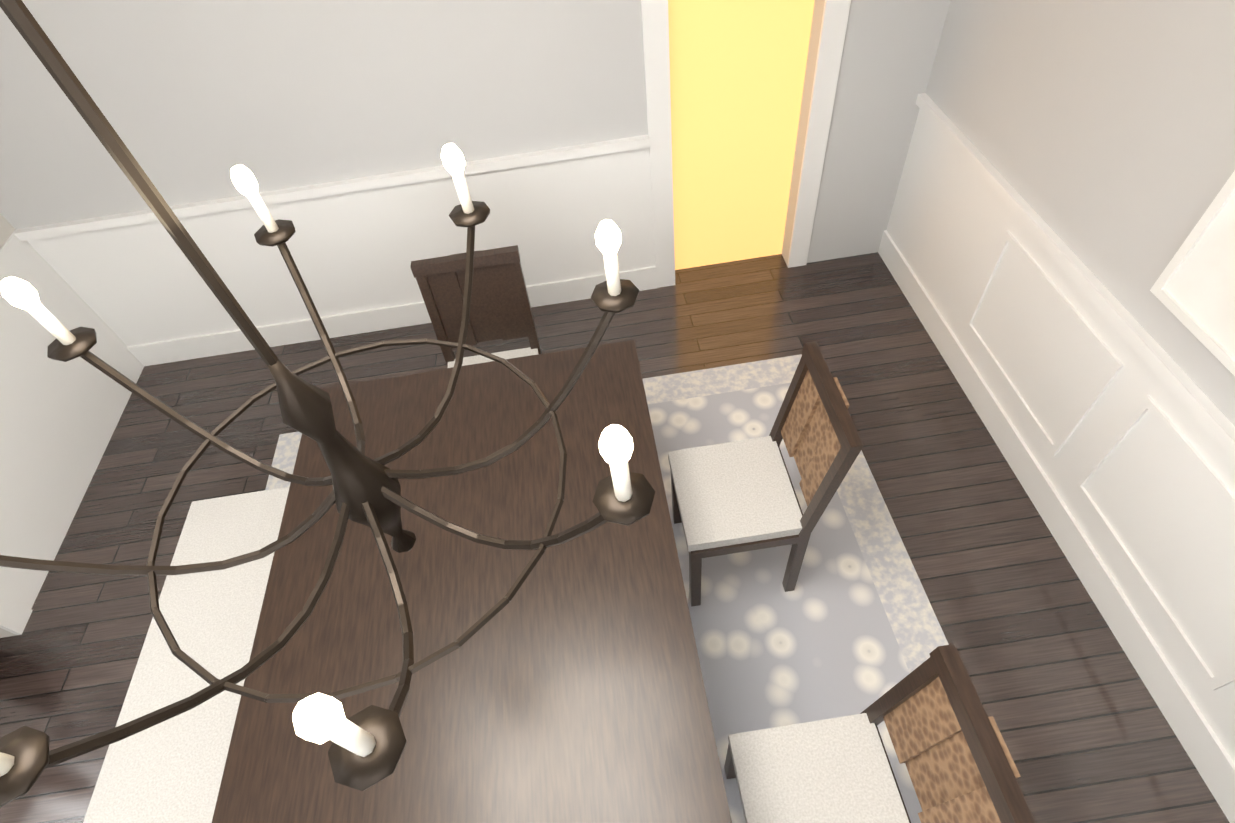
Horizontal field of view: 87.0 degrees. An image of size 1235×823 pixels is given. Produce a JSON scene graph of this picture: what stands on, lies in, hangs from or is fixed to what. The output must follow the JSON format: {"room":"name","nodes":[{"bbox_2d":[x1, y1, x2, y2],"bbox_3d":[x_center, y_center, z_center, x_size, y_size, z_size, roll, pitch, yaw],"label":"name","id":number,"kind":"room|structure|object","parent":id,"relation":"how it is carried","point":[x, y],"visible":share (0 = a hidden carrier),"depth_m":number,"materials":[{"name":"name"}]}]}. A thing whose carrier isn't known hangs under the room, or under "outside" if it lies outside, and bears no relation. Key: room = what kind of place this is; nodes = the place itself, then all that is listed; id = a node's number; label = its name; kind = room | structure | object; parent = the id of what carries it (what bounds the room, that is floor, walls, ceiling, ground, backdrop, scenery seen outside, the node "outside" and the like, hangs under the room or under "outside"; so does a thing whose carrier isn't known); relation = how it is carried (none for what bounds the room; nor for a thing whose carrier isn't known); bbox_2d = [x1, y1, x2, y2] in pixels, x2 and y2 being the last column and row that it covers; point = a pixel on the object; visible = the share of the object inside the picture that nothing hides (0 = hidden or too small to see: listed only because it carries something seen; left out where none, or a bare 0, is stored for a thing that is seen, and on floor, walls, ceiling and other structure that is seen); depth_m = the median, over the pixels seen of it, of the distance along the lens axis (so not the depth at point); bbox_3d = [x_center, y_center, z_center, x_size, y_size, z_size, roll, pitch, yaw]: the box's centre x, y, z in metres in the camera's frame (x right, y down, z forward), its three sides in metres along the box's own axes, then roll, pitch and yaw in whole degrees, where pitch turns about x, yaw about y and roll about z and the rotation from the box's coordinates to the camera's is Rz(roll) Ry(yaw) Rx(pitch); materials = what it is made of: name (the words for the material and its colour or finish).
{"room":"dining room","nodes":[
{"label":"dining room","id":0,"kind":"room"},
{"bbox_2d":[0,0,654,806],"bbox_3d":[-0.582,-0.235,0.866,1.242,1.810,1.242,-9,51,-1],"label":"chandelier","id":1,"kind":"object","parent":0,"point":[368,746],"visible":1,"depth_m":1.19,"materials":[{"name":"brown metal"}]},
{"bbox_2d":[0,213,1229,822],"bbox_3d":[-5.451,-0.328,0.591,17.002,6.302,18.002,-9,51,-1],"label":"floor","id":2,"kind":"structure","parent":0,"point":[1074,711],"depth_m":3.21,"materials":[{"name":"brown wood"}]},
{"bbox_2d":[265,354,948,822],"bbox_3d":[-0.178,1.217,2.663,3.132,0.018,3.452,-9,51,-1],"label":"dining rug","id":3,"kind":"object","parent":2,"relation":"on","point":[849,626],"visible":0.17,"depth_m":2.85,"materials":[{"name":"grey carpet"}]},
{"bbox_2d":[83,487,288,822],"bbox_3d":[-1.467,1.210,2.441,0.441,0.563,1.781,-9,51,-1],"label":"bench","id":4,"kind":"object","parent":3,"relation":"on","point":[170,770],"visible":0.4,"depth_m":2.32,"materials":[{"name":"white fabric"}]},
{"bbox_2d":[212,340,731,822],"bbox_3d":[-0.414,0.942,2.323,1.342,0.893,2.242,-9,51,-1],"label":"dining table","id":5,"kind":"object","parent":3,"relation":"on","point":[564,684],"visible":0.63,"depth_m":1.96,"materials":[{"name":"brown wood"}]},
{"bbox_2d":[410,245,541,367],"bbox_3d":[-0.590,-0.148,3.101,0.472,1.082,0.577,-9,51,-1],"label":"end chair","id":6,"kind":"object","parent":3,"relation":"on","point":[500,306],"visible":0.42,"depth_m":2.99,"materials":[{"name":"brown wood"}]},
{"bbox_2d":[668,341,863,606],"bbox_3d":[0.525,0.306,2.607,0.576,1.082,0.471,-9,51,-1],"label":"chair","id":7,"kind":"object","parent":3,"relation":"on","point":[734,497],"visible":1,"depth_m":2.51,"materials":[{"name":"white fabric"}]},
{"bbox_2d":[724,644,1035,822],"bbox_3d":[0.661,1.147,1.912,0.576,1.082,0.472,-9,51,-1],"label":"chair","id":8,"kind":"object","parent":3,"relation":"on","point":[953,754],"visible":1,"depth_m":1.87,"materials":[{"name":"white fabric"}]},
{"bbox_2d":[0,0,1234,425],"bbox_3d":[-0.289,0.157,1.381,5.331,3.352,5.322,-9,51,-1],"label":"wall","id":9,"kind":"structure","parent":0,"point":[1100,134],"depth_m":3.01,"materials":[{"name":"grey paint"}]},
{"bbox_2d":[0,0,1234,822],"bbox_3d":[-0.516,0.165,1.465,4.882,3.252,5.172,-9,51,-1],"label":"trim","id":10,"kind":"structure","parent":9,"relation":"attached to","point":[1110,426],"depth_m":3.43,"materials":[{"name":"white"}]},
{"bbox_2d":[1150,170,1234,375],"bbox_3d":[1.853,-0.339,1.334,0.049,1.261,1.232,-9,51,-1],"label":"canvas art","id":11,"kind":"object","parent":9,"relation":"attached to","point":[1192,289],"visible":1,"depth_m":2.00,"materials":[{"name":"white"}]}
]}

